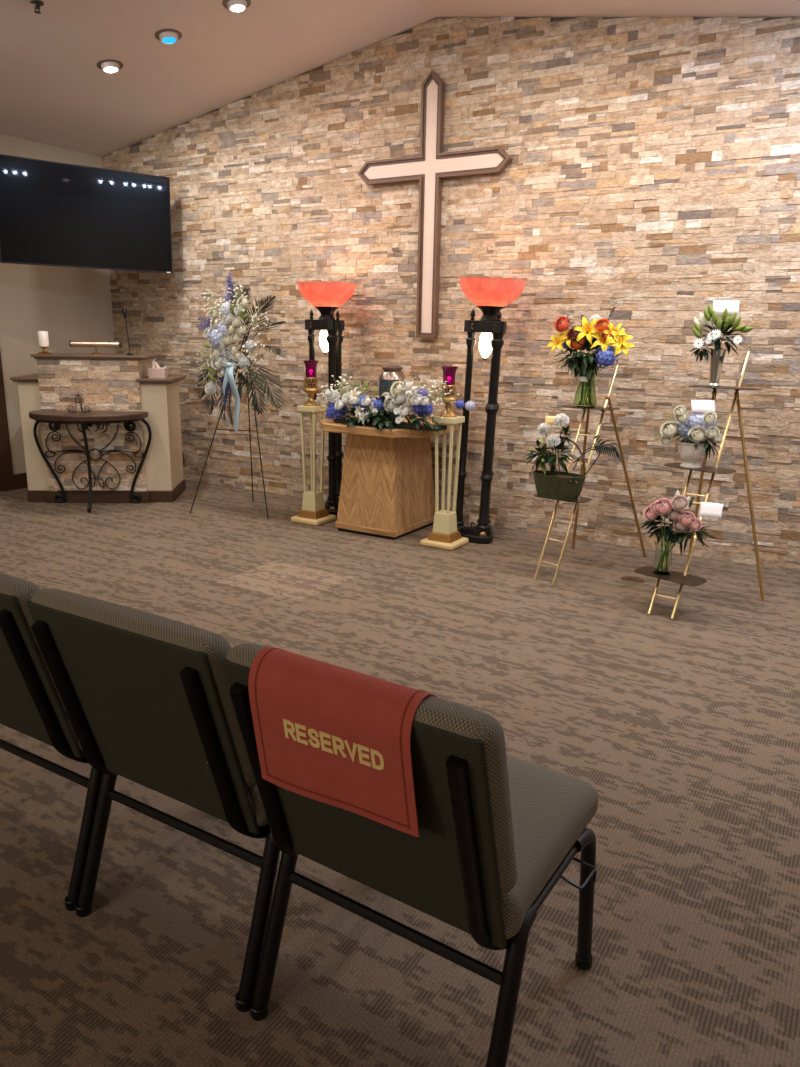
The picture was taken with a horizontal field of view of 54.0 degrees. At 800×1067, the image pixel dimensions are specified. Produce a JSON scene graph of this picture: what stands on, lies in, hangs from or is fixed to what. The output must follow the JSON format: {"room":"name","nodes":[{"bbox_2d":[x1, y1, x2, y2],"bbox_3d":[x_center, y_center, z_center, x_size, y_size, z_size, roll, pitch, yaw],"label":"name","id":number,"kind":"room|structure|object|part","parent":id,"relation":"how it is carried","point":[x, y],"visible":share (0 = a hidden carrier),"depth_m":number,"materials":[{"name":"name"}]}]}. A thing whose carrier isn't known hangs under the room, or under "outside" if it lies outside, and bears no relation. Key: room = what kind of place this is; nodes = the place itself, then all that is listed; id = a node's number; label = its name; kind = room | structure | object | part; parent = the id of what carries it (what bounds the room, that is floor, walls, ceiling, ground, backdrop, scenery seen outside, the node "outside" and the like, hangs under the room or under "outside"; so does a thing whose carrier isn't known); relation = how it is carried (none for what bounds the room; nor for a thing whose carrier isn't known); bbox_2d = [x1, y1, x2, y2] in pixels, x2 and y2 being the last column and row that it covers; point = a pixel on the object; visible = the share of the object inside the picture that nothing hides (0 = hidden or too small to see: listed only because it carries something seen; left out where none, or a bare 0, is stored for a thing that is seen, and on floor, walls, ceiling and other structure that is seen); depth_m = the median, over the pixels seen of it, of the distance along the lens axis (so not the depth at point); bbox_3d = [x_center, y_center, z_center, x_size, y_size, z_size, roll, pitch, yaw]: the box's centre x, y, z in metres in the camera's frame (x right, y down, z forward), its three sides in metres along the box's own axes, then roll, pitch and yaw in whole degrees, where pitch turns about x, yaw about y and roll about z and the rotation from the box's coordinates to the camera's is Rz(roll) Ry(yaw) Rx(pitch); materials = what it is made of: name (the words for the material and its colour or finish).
{"room":"funeral home chapel","nodes":[
{"label":"funeral home chapel","id":0,"kind":"room"},
{"bbox_2d":[0,133,114,473],"bbox_3d":[-5.502,-0.839,2.657,0.100,2.768,11.280,9,16,30],"label":"wall","id":1,"kind":"structure","parent":0,"point":[68,303],"depth_m":6.57,"materials":[{"name":"beige paint"}]},
{"bbox_2d":[0,468,2,490],"bbox_3d":[-3.506,-1.297,5.877,0.028,2.125,0.885,9,16,30],"label":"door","id":2,"kind":"structure","parent":1,"relation":"in","point":[1,486],"depth_m":6.48,"materials":[{"name":"brown wood"}]},
{"bbox_2d":[0,352,14,490],"bbox_3d":[-3.499,-1.342,5.862,0.042,2.230,1.085,9,16,30],"label":"trim","id":3,"kind":"structure","parent":1,"relation":"attached to","point":[6,466],"depth_m":6.45,"materials":[{"name":"brown wood"}]},
{"bbox_2d":[13,473,27,488],"bbox_3d":[-2.935,-0.546,7.045,0.018,0.125,1.145,9,16,30],"label":"baseboard","id":4,"kind":"structure","parent":1,"relation":"attached to","point":[20,480],"depth_m":6.61,"materials":[{"name":"brown wood"}]},
{"bbox_2d":[0,154,172,273],"bbox_3d":[-2.462,-2.419,6.073,1.285,0.723,0.414,-10,18,-37],"label":"television","id":5,"kind":"object","parent":1,"relation":"attached to","point":[52,213],"visible":1,"depth_m":5.90,"materials":[{"name":"black plastic"}]},
{"bbox_2d":[0,0,437,156],"bbox_3d":[-4.056,-2.258,1.415,3.410,0.676,11.280,9,16,30],"label":"ceiling","id":6,"kind":"structure","parent":0,"point":[54,92],"depth_m":5.17,"materials":[{"name":"paint"}]},
{"bbox_2d":[30,0,43,13],"bbox_3d":[-2.012,-2.918,4.359,0.072,0.052,0.072,9,16,30],"label":"sprinkler","id":7,"kind":"object","parent":6,"relation":"attached to","point":[38,3],"visible":1,"depth_m":4.35,"materials":[{"name":"black metal"}]},
{"bbox_2d":[97,59,122,72],"bbox_3d":[-1.913,-3.080,5.185,0.167,0.056,0.169,12,18,36],"label":"ceiling spotlight","id":8,"kind":"object","parent":6,"relation":"attached to","point":[108,65],"visible":1,"depth_m":5.16,"materials":[{"name":"white metal"}]},
{"bbox_2d":[155,29,181,43],"bbox_3d":[-1.441,-3.089,4.890,0.167,0.056,0.169,12,18,36],"label":"ceiling spotlight","id":9,"kind":"object","parent":6,"relation":"attached to","point":[166,36],"visible":1,"depth_m":4.86,"materials":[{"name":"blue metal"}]},
{"bbox_2d":[222,0,250,12],"bbox_3d":[-0.958,-3.102,4.611,0.167,0.056,0.169,12,18,36],"label":"ceiling spotlight","id":10,"kind":"object","parent":6,"relation":"attached to","point":[235,6],"visible":1,"depth_m":4.60,"materials":[{"name":"white metal"}]},
{"bbox_2d":[334,418,446,431],"bbox_3d":[-0.070,-0.704,5.052,0.780,0.028,0.140,9,17,30],"label":"tabletop","id":11,"kind":"object","parent":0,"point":[403,425],"depth_m":4.93,"materials":[{"name":"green wood"}]},
{"bbox_2d":[0,480,799,1066],"bbox_3d":[-2.188,1.102,1.073,7.900,0.100,11.280,9,16,30],"label":"floor","id":12,"kind":"structure","parent":0,"point":[685,728],"depth_m":2.13,"materials":[{"name":"carpet"}]},
{"bbox_2d":[0,572,102,910],"bbox_3d":[-0.856,0.412,2.045,0.552,0.804,0.588,9,16,30],"label":"chair","id":13,"kind":"object","parent":12,"relation":"on","point":[31,704],"visible":0.38,"depth_m":1.78,"materials":[{"name":"black fabric"}]},
{"bbox_3d":[-0.959,0.226,1.835,0.512,0.345,0.167,9,17,30],"label":"backrest","id":14,"kind":"part","parent":13,"relation":"part of","materials":[{"name":"grey fabric"}]},
{"bbox_3d":[-0.970,0.290,1.835,0.490,0.430,0.136,9,17,30],"label":"panel","id":15,"kind":"part","parent":13,"relation":"part of","materials":[{"name":"grey plastic"}]},
{"bbox_3d":[-0.770,0.348,1.765,0.042,0.433,0.234,13,18,38],"label":"frame","id":16,"kind":"part","parent":13,"relation":"part of","materials":[{"name":"black metal"}]},
{"bbox_3d":[-0.730,0.681,1.866,0.036,0.374,0.177,9,16,27],"label":"leg","id":17,"kind":"part","parent":13,"relation":"part of","materials":[{"name":"black metal"}]},
{"bbox_2d":[29,410,151,511],"bbox_3d":[-2.326,-0.536,5.853,0.876,0.716,0.384,0,14,-5],"label":"console table","id":18,"kind":"object","parent":12,"relation":"on","point":[47,416],"visible":1,"depth_m":5.94,"materials":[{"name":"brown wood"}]},
{"bbox_3d":[-2.679,-0.555,6.005,0.198,0.665,0.024,0,14,-5],"label":"leg","id":19,"kind":"part","parent":18,"relation":"part of","materials":[{"name":"black metal"}]},
{"bbox_2d":[67,394,90,412],"bbox_3d":[-2.363,-0.964,5.801,0.177,0.136,0.066,0,14,-5],"label":"plate stand","id":20,"kind":"object","parent":18,"relation":"on","point":[77,394],"visible":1,"depth_m":5.78,"materials":[{"name":"black metal"}]},
{"bbox_3d":[-2.288,-0.483,5.740,0.039,0.656,0.134,0,14,-5],"label":"leg","id":21,"kind":"part","parent":18,"relation":"part of","materials":[{"name":"black metal"}]},
{"bbox_3d":[-2.340,-0.598,6.022,0.738,0.562,0.009,0,14,-5],"label":"scroll panel","id":22,"kind":"part","parent":18,"relation":"part of","materials":[{"name":"black metal"}]},
{"bbox_3d":[-2.003,-0.557,6.061,0.198,0.665,0.024,0,14,-5],"label":"leg","id":23,"kind":"part","parent":18,"relation":"part of","materials":[{"name":"black metal"}]},
{"bbox_2d":[10,353,185,502],"bbox_3d":[-2.343,-0.853,6.262,1.185,1.125,0.590,0,14,-5],"label":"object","id":24,"kind":"object","parent":12,"relation":"on","point":[104,381],"visible":0.92,"depth_m":6.02,"materials":[{"name":"brown wood"}]},
{"bbox_2d":[37,346,51,353],"bbox_3d":[-2.674,-1.378,5.908,0.104,0.056,0.104,0,14,-5],"label":"candlestick","id":25,"kind":"object","parent":24,"relation":"on","point":[44,351],"visible":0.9,"depth_m":5.89,"materials":[{"name":"gold metal"}]},
{"bbox_2d":[37,330,48,346],"bbox_3d":[-2.673,-1.462,5.887,0.073,0.118,0.073,9,16,30],"label":"pillar candle","id":26,"kind":"object","parent":25,"relation":"on","point":[43,340],"visible":1,"depth_m":5.86,"materials":[{"name":"white wax"}]},
{"bbox_2d":[69,340,121,354],"bbox_3d":[-2.340,-1.430,6.047,0.380,0.101,0.079,0,14,-5],"label":"reading lamp","id":27,"kind":"object","parent":24,"relation":"on","point":[95,344],"visible":0.99,"depth_m":6.03,"materials":[{"name":"gold metal"}]},
{"bbox_2d":[122,306,132,354],"bbox_3d":[-2.067,-1.536,5.960,0.055,0.358,0.043,0,14,-5],"label":"microphone","id":28,"kind":"object","parent":24,"relation":"on","point":[124,309],"visible":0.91,"depth_m":5.93,"materials":[{"name":"black metal"}]},
{"bbox_2d":[148,360,167,377],"bbox_3d":[-1.869,-1.272,6.065,0.124,0.136,0.110,0,14,-5],"label":"tissue box","id":29,"kind":"object","parent":24,"relation":"on","point":[153,372],"visible":1,"depth_m":6.02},
{"bbox_2d":[26,588,279,1011],"bbox_3d":[-0.400,0.487,1.781,0.552,0.804,0.588,9,16,30],"label":"chair","id":30,"kind":"object","parent":12,"relation":"on","point":[145,697],"visible":0.73,"depth_m":1.55,"materials":[{"name":"black fabric"}]},
{"bbox_3d":[-0.681,0.363,1.713,0.042,0.433,0.234,7,15,21],"label":"frame","id":31,"kind":"part","parent":30,"relation":"part of","materials":[{"name":"black metal"}]},
{"bbox_3d":[-0.695,0.687,1.845,0.036,0.374,0.177,10,17,32],"label":"leg","id":32,"kind":"part","parent":30,"relation":"part of","materials":[{"name":"black metal"}]},
{"bbox_3d":[-0.514,0.365,1.571,0.490,0.430,0.136,9,17,30],"label":"panel","id":33,"kind":"part","parent":30,"relation":"part of","materials":[{"name":"black plastic"}]},
{"bbox_3d":[-0.503,0.301,1.571,0.512,0.345,0.167,9,17,30],"label":"backrest","id":34,"kind":"part","parent":30,"relation":"part of","materials":[{"name":"grey fabric"}]},
{"bbox_3d":[-0.315,0.424,1.500,0.042,0.433,0.234,13,18,38],"label":"frame","id":35,"kind":"part","parent":30,"relation":"part of","materials":[{"name":"black metal"}]},
{"bbox_3d":[-0.376,0.461,1.836,0.520,0.107,0.455,9,17,30],"label":"seat","id":36,"kind":"part","parent":30,"relation":"part of","materials":[{"name":"grey fabric"}]},
{"bbox_3d":[-0.275,0.756,1.602,0.036,0.374,0.177,9,16,27],"label":"leg","id":37,"kind":"part","parent":30,"relation":"part of","materials":[{"name":"black metal"}]},
{"bbox_2d":[190,334,268,518],"bbox_3d":[-1.140,-0.796,5.768,0.579,1.303,0.624,9,16,30],"label":"easel","id":38,"kind":"object","parent":12,"relation":"on","point":[249,430],"visible":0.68,"depth_m":5.73,"materials":[{"name":"black metal"}]},
{"bbox_3d":[-1.333,-0.791,5.734,0.457,1.303,0.009,-4,15,-21],"label":"leg","id":39,"kind":"part","parent":38,"relation":"part of","materials":[{"name":"black metal"}]},
{"bbox_2d":[192,272,287,431],"bbox_3d":[-1.125,-1.263,5.484,0.826,1.066,0.347,8,16,26],"label":"standing spray","id":40,"kind":"object","parent":38,"relation":"on","point":[223,335],"visible":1,"depth_m":5.43,"materials":[{"name":"white plant"}]},
{"bbox_3d":[-1.145,-0.848,5.972,0.009,1.302,0.339,-1,14,-7],"label":"leg","id":41,"kind":"part","parent":38,"relation":"part of","materials":[{"name":"black metal"}]},
{"bbox_3d":[-1.036,-0.771,5.678,0.304,1.302,0.157,9,17,30],"label":"leg","id":42,"kind":"part","parent":38,"relation":"part of","materials":[{"name":"black metal"}]},
{"bbox_2d":[291,405,335,525],"bbox_3d":[-0.615,-0.489,5.563,0.240,0.825,0.240,9,16,30],"label":"pedestal","id":43,"kind":"object","parent":12,"relation":"on","point":[313,512],"visible":0.92,"depth_m":5.56,"materials":[{"name":"beige wood"}]},
{"bbox_3d":[-0.679,-0.571,5.525,0.032,0.580,0.032,9,17,30],"label":"post","id":44,"kind":"part","parent":43,"relation":"part of","materials":[{"name":"beige wood"}]},
{"bbox_2d":[303,360,319,405],"bbox_3d":[-0.614,-1.038,5.428,0.120,0.305,0.120,4,15,13],"label":"lamp","id":45,"kind":"object","parent":43,"relation":"on","point":[311,388],"visible":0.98,"depth_m":5.39,"materials":[{"name":"gold metal"}]},
{"bbox_3d":[-0.630,-0.590,5.604,0.032,0.580,0.032,9,17,30],"label":"post","id":46,"kind":"part","parent":43,"relation":"part of","materials":[{"name":"beige wood"}]},
{"bbox_3d":[-0.609,-0.866,5.467,0.154,0.047,0.154,9,17,30],"label":"plate","id":47,"kind":"part","parent":43,"relation":"part of","materials":[{"name":"beige ceramic"}]},
{"bbox_3d":[-0.598,-0.558,5.478,0.032,0.580,0.032,9,17,30],"label":"post","id":48,"kind":"part","parent":43,"relation":"part of","materials":[{"name":"beige wood"}]},
{"bbox_3d":[-0.549,-0.577,5.557,0.032,0.580,0.032,9,17,30],"label":"post","id":49,"kind":"part","parent":43,"relation":"part of","materials":[{"name":"beige wood"}]},
{"bbox_2d":[296,281,356,516],"bbox_3d":[-0.532,-0.964,5.756,0.426,1.664,0.422,3,14,7],"label":"lamp","id":50,"kind":"object","parent":12,"relation":"on","point":[327,297],"visible":0.73,"depth_m":5.59,"materials":[{"name":"black metal"}]},
{"bbox_3d":[-0.536,-1.382,5.651,0.088,0.156,0.088,3,14,7],"label":"pendant glass","id":51,"kind":"part","parent":50,"relation":"part of","materials":[{"name":"white glass"}]},
{"bbox_3d":[-0.546,-1.494,5.627,0.264,0.072,0.266,3,14,7],"label":"frame","id":52,"kind":"part","parent":50,"relation":"part of","materials":[{"name":"black metal"}]},
{"bbox_3d":[-0.519,-1.686,5.572,0.426,0.173,0.422,3,14,7],"label":"lamp shade","id":53,"kind":"part","parent":50,"relation":"part of","materials":[{"name":"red glass"}]},
{"bbox_2d":[319,414,457,539],"bbox_3d":[-0.076,-0.403,5.429,0.850,0.742,0.780,9,16,30],"label":"table","id":54,"kind":"object","parent":12,"relation":"on","point":[387,488],"visible":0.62,"depth_m":5.23,"materials":[{"name":"brown wood"}]},
{"bbox_2d":[379,365,405,420],"bbox_3d":[-0.052,-0.907,5.136,0.178,0.381,0.178,9,16,30],"label":"urn","id":55,"kind":"object","parent":54,"relation":"on","point":[391,373],"visible":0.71,"depth_m":5.05,"materials":[{"name":"silver metal"}]},
{"bbox_3d":[-0.049,-1.075,5.093,0.136,0.035,0.136,9,17,30],"label":"lid","id":56,"kind":"part","parent":55,"relation":"part of","materials":[{"name":"brown ceramic"}]},
{"bbox_2d":[314,374,474,437],"bbox_3d":[-0.078,-0.814,5.040,1.046,0.396,0.418,9,16,30],"label":"flower arrangement","id":57,"kind":"object","parent":54,"relation":"on","point":[400,404],"visible":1,"depth_m":4.93,"materials":[{"name":"beige plant"}]},
{"bbox_2d":[222,643,597,1066],"bbox_3d":[0.057,0.565,1.506,0.552,0.804,0.588,10,17,32],"label":"chair","id":58,"kind":"object","parent":12,"relation":"on","point":[498,830],"visible":0.83,"depth_m":1.31,"materials":[{"name":"grey fabric"}]},
{"bbox_3d":[-0.225,0.439,1.447,0.042,0.433,0.234,7,16,23],"label":"frame","id":59,"kind":"part","parent":58,"relation":"part of","materials":[{"name":"black metal"}]},
{"bbox_3d":[-0.237,0.763,1.580,0.036,0.374,0.177,11,17,34],"label":"leg","id":60,"kind":"part","parent":58,"relation":"part of","materials":[{"name":"black metal"}]},
{"bbox_2d":[248,646,436,836],"bbox_3d":[-0.077,0.321,1.274,0.320,0.237,0.141,10,17,32],"label":"cloth","id":61,"kind":"object","parent":58,"relation":"on","point":[340,737],"visible":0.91,"depth_m":1.22,"materials":[{"name":"red fabric"}]},
{"bbox_3d":[-0.063,0.442,1.300,0.490,0.430,0.136,10,17,32],"label":"panel","id":62,"kind":"part","parent":58,"relation":"part of","materials":[{"name":"black plastic"}]},
{"bbox_3d":[-0.052,0.379,1.300,0.512,0.345,0.167,10,17,32],"label":"backrest","id":63,"kind":"part","parent":58,"relation":"part of","materials":[{"name":"grey fabric"}]},
{"bbox_3d":[0.134,0.502,1.223,0.042,0.433,0.234,13,19,40],"label":"frame","id":64,"kind":"part","parent":58,"relation":"part of","materials":[{"name":"black metal"}]},
{"bbox_3d":[0.175,0.835,1.323,0.036,0.374,0.177,9,16,29],"label":"leg","id":65,"kind":"part","parent":58,"relation":"part of","materials":[{"name":"black metal"}]},
{"bbox_3d":[0.083,0.539,1.560,0.520,0.107,0.455,10,17,32],"label":"seat","id":66,"kind":"part","parent":58,"relation":"part of","materials":[{"name":"grey fabric"}]},
{"bbox_3d":[0.286,0.634,1.454,0.020,0.019,0.280,10,17,32],"label":"seat rail","id":67,"kind":"part","parent":58,"relation":"part of","materials":[{"name":"black metal"}]},
{"bbox_3d":[0.374,0.761,1.624,0.032,0.368,0.125,11,18,35],"label":"leg","id":68,"kind":"part","parent":58,"relation":"part of","materials":[{"name":"black metal"}]},
{"bbox_2d":[420,416,468,550],"bbox_3d":[0.296,-0.329,4.994,0.240,0.825,0.240,9,16,30],"label":"pedestal","id":69,"kind":"object","parent":12,"relation":"on","point":[445,535],"visible":0.98,"depth_m":5.00,"materials":[{"name":"yellow ceramic"}]},
{"bbox_3d":[0.232,-0.410,4.957,0.032,0.580,0.032,9,17,30],"label":"post","id":70,"kind":"part","parent":69,"relation":"part of","materials":[{"name":"beige wood"}]},
{"bbox_3d":[0.281,-0.430,5.036,0.032,0.580,0.032,9,17,30],"label":"post","id":71,"kind":"part","parent":69,"relation":"part of","materials":[{"name":"beige wood"}]},
{"bbox_2d":[439,366,457,416],"bbox_3d":[0.301,-0.877,4.858,0.120,0.305,0.120,4,15,13],"label":"candle holder","id":72,"kind":"object","parent":69,"relation":"on","point":[449,372],"visible":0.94,"depth_m":4.82,"materials":[{"name":"gold metal"}]},
{"bbox_3d":[0.302,-0.706,4.899,0.154,0.047,0.154,9,17,30],"label":"plate","id":73,"kind":"part","parent":69,"relation":"part of","materials":[{"name":"beige ceramic"}]},
{"bbox_3d":[0.313,-0.397,4.910,0.032,0.580,0.032,9,17,30],"label":"post","id":74,"kind":"part","parent":69,"relation":"part of","materials":[{"name":"beige wood"}]},
{"bbox_3d":[0.362,-0.416,4.989,0.032,0.580,0.032,9,17,30],"label":"post","id":75,"kind":"part","parent":69,"relation":"part of","materials":[{"name":"beige wood"}]},
{"bbox_2d":[456,276,525,543],"bbox_3d":[0.560,-0.773,5.077,0.426,1.673,0.424,-12,20,-42],"label":"lamp","id":76,"kind":"object","parent":12,"relation":"on","point":[491,295],"visible":0.95,"depth_m":4.94,"materials":[{"name":"black metal"}]},
{"bbox_3d":[0.538,-1.302,4.949,0.264,0.072,0.266,4,15,6],"label":"frame","id":77,"kind":"part","parent":76,"relation":"part of","materials":[{"name":"black metal"}]},
{"bbox_3d":[0.544,-1.190,4.974,0.088,0.156,0.088,4,15,6],"label":"pendant glass","id":78,"kind":"part","parent":76,"relation":"part of","materials":[{"name":"white glass"}]},
{"bbox_3d":[0.570,-1.494,4.894,0.426,0.173,0.422,4,15,6],"label":"lamp shade","id":79,"kind":"part","parent":76,"relation":"part of","materials":[{"name":"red glass"}]},
{"bbox_3d":[0.652,-0.026,5.303,0.350,0.105,0.160,4,15,6],"label":"power cord","id":80,"kind":"part","parent":76,"relation":"part of","materials":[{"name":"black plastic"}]},
{"bbox_2d":[534,364,645,584],"bbox_3d":[1.112,-0.366,4.499,0.480,1.176,0.881,9,16,30],"label":"easel","id":81,"kind":"object","parent":12,"relation":"on","point":[579,500],"visible":0.7,"depth_m":4.43,"materials":[{"name":"brown metal"}]},
{"bbox_2d":[533,437,585,500],"bbox_3d":[0.869,-0.359,4.283,0.306,0.331,0.176,12,18,36],"label":"basket","id":82,"kind":"object","parent":81,"relation":"on","point":[550,487],"visible":0.85,"depth_m":4.24,"materials":[{"name":"green wicker"}]},
{"bbox_3d":[0.876,-0.419,4.276,0.297,0.211,0.012,12,18,36],"label":"handle","id":83,"kind":"part","parent":82,"relation":"part of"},
{"bbox_2d":[521,413,621,482],"bbox_3d":[0.923,-0.465,4.249,0.547,0.377,0.233,5,15,16],"label":"carnations","id":84,"kind":"object","parent":82,"relation":"in","point":[561,419],"visible":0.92,"depth_m":4.24,"materials":[{"name":"white plant"}]},
{"bbox_2d":[545,416,555,428],"bbox_3d":[0.816,-0.567,4.239,0.071,0.132,0.018,6,15,19],"label":"card","id":85,"kind":"object","parent":84,"relation":"in","point":[548,419],"visible":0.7,"depth_m":4.23,"materials":[{"name":"beige paper"}]},
{"bbox_3d":[0.922,-0.274,4.447,0.015,1.016,0.508,13,18,39],"label":"rail","id":86,"kind":"part","parent":81,"relation":"part of","materials":[{"name":"gold metal"}]},
{"bbox_2d":[534,493,591,502],"bbox_3d":[0.895,-0.200,4.338,0.310,0.004,0.170,13,19,39],"label":"shelf","id":87,"kind":"object","parent":81,"relation":"attached to","point":[581,499],"depth_m":4.27,"materials":[{"name":"brown wood"}]},
{"bbox_3d":[1.101,-0.344,4.778,0.017,0.995,0.312,3,14,6],"label":"leg","id":88,"kind":"part","parent":81,"relation":"part of","materials":[{"name":"gold metal"}]},
{"bbox_2d":[573,368,596,407],"bbox_3d":[1.045,-0.820,4.410,0.132,0.215,0.131,9,16,30],"label":"glass vase","id":89,"kind":"object","parent":81,"relation":"on","point":[585,395],"visible":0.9,"depth_m":4.37,"materials":[{"name":"clear glass"}]},
{"bbox_2d":[547,305,634,380],"bbox_3d":[1.040,-0.981,4.339,0.270,0.540,0.460,-8,17,-32],"label":"lily bouquet","id":90,"kind":"object","parent":89,"relation":"in","point":[579,337],"visible":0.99,"depth_m":4.29,"materials":[{"name":"yellow plant"}]},
{"bbox_3d":[1.034,-0.336,4.373,0.015,1.176,0.586,13,18,39],"label":"rail","id":91,"kind":"part","parent":81,"relation":"part of","materials":[{"name":"gold metal"}]},
{"bbox_2d":[563,405,619,409],"bbox_3d":[1.074,-0.708,4.416,0.310,0.004,0.170,12,18,38],"label":"shelf","id":92,"kind":"object","parent":81,"relation":"attached to","point":[605,407],"depth_m":4.38,"materials":[{"name":"brown wood"}]},
{"bbox_3d":[1.350,-0.309,4.659,0.440,0.997,0.017,-7,17,-30],"label":"leg","id":93,"kind":"part","parent":81,"relation":"part of","materials":[{"name":"gold metal"}]},
{"bbox_2d":[620,576,643,582],"bbox_3d":[1.307,0.257,4.419,0.132,0.008,0.119,9,16,30],"label":"floor outlet","id":94,"kind":"object","parent":12,"relation":"on","point":[631,579],"visible":1,"depth_m":4.41,"materials":[{"name":"brown metal"}]},
{"bbox_2d":[634,351,764,618],"bbox_3d":[1.619,-0.276,4.005,0.570,1.265,0.938,9,16,30],"label":"easel","id":95,"kind":"object","parent":12,"relation":"on","point":[680,578],"visible":0.89,"depth_m":4.06,"materials":[{"name":"brown metal"}]},
{"bbox_2d":[653,540,675,574],"bbox_3d":[1.304,0.120,3.889,0.104,0.155,0.104,9,16,30],"label":"vase","id":96,"kind":"object","parent":95,"relation":"on","point":[662,564],"visible":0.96,"depth_m":3.86,"materials":[{"name":"clear glass"}]},
{"bbox_2d":[639,490,715,554],"bbox_3d":[1.359,-0.013,3.838,0.389,0.412,0.207,9,16,30],"label":"bouquet","id":97,"kind":"object","parent":96,"relation":"in","point":[687,521],"visible":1,"depth_m":3.78,"materials":[{"name":"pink plant"}]},
{"bbox_2d":[699,502,722,533],"bbox_3d":[1.474,-0.065,3.737,0.100,0.157,0.058,8,16,24],"label":"card","id":98,"kind":"object","parent":97,"relation":"on","point":[707,509],"visible":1,"depth_m":3.73,"materials":[{"name":"white paper"}]},
{"bbox_2d":[634,566,706,585],"bbox_3d":[1.330,0.207,3.871,0.170,0.004,0.340,-12,19,-41],"label":"shelf","id":99,"kind":"object","parent":95,"relation":"attached to","point":[684,578],"depth_m":3.84,"materials":[{"name":"brown wood"}]},
{"bbox_3d":[1.464,-0.190,4.054,0.015,1.068,0.785,11,17,34],"label":"rail","id":100,"kind":"part","parent":95,"relation":"part of","materials":[{"name":"gold metal"}]},
{"bbox_2d":[677,440,709,468],"bbox_3d":[1.490,-0.403,4.007,0.158,0.128,0.158,9,16,30],"label":"pot","id":101,"kind":"object","parent":95,"relation":"on","point":[691,458],"visible":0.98,"depth_m":3.96,"materials":[{"name":"white ceramic"}]},
{"bbox_2d":[652,405,729,459],"bbox_3d":[1.460,-0.515,3.985,0.341,0.271,0.263,3,14,6],"label":"hydrangea bouquet","id":102,"kind":"object","parent":101,"relation":"in","point":[697,428],"visible":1,"depth_m":3.92,"materials":[{"name":"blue plant"}]},
{"bbox_2d":[691,400,715,413],"bbox_3d":[1.512,-0.590,3.933,0.115,0.150,0.047,2,14,5],"label":"card","id":103,"kind":"object","parent":102,"relation":"on","point":[704,406],"visible":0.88,"depth_m":3.92,"materials":[{"name":"white paper"}]},
{"bbox_2d":[664,462,735,473],"bbox_3d":[1.526,-0.334,4.003,0.180,0.004,0.340,-13,20,-43],"label":"shelf","id":104,"kind":"object","parent":95,"relation":"attached to","point":[709,469],"depth_m":3.97,"materials":[{"name":"brown metal"}]},
{"bbox_3d":[1.686,-0.266,4.410,0.017,1.042,0.120,1,14,-2],"label":"leg","id":105,"kind":"part","parent":95,"relation":"part of","materials":[{"name":"gold metal"}]},
{"bbox_3d":[1.599,-0.281,4.023,0.015,1.265,0.929,11,17,34],"label":"rail","id":106,"kind":"part","parent":95,"relation":"part of","materials":[{"name":"gold metal"}]},
{"bbox_2d":[708,349,726,387],"bbox_3d":[1.657,-0.867,4.121,0.084,0.195,0.080,9,16,30],"label":"vase","id":107,"kind":"object","parent":95,"relation":"on","point":[715,364],"visible":0.98,"depth_m":4.10,"materials":[{"name":"clear glass"}]},
{"bbox_2d":[689,304,753,364],"bbox_3d":[1.656,-1.021,4.050,0.270,0.310,0.253,-1,14,-7],"label":"bouquet","id":108,"kind":"object","parent":107,"relation":"in","point":[714,336],"visible":1,"depth_m":4.04,"materials":[{"name":"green plant"}]},
{"bbox_2d":[713,300,738,328],"bbox_3d":[1.668,-1.114,4.034,0.125,0.159,0.033,4,15,13],"label":"card","id":109,"kind":"object","parent":108,"relation":"in","point":[719,306],"visible":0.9,"depth_m":4.03,"materials":[{"name":"white paper"}]},
{"bbox_2d":[689,385,761,389],"bbox_3d":[1.716,-0.771,4.155,0.170,0.004,0.360,-12,19,-41],"label":"shelf","id":110,"kind":"object","parent":95,"relation":"attached to","point":[738,387],"depth_m":4.13,"materials":[{"name":"brown wood"}]},
{"bbox_3d":[1.842,-0.194,4.136,0.017,1.045,0.371,-4,15,-20],"label":"leg","id":111,"kind":"part","parent":95,"relation":"part of","materials":[{"name":"gold metal"}]},
{"bbox_2d":[102,17,799,571],"bbox_3d":[0.712,-1.674,5.278,7.700,3.307,0.162,9,16,30],"label":"wall","id":112,"kind":"structure","parent":0,"point":[653,173],"depth_m":5.07,"materials":[{"name":"stone"}]},
{"bbox_2d":[357,63,512,337],"bbox_3d":[0.205,-2.226,5.320,1.156,1.744,0.054,9,16,30],"label":"wall cross","id":113,"kind":"object","parent":112,"relation":"attached to","point":[432,165],"visible":1,"depth_m":5.29,"materials":[{"name":"brown wood"}]},
{"bbox_2d":[414,0,799,17],"bbox_3d":[-0.675,-1.613,-0.526,4.490,0.852,11.280,9,16,30],"label":"ceiling","id":114,"kind":"structure","parent":0,"point":[439,8],"depth_m":4.42,"materials":[{"name":"paint"}]}
]}

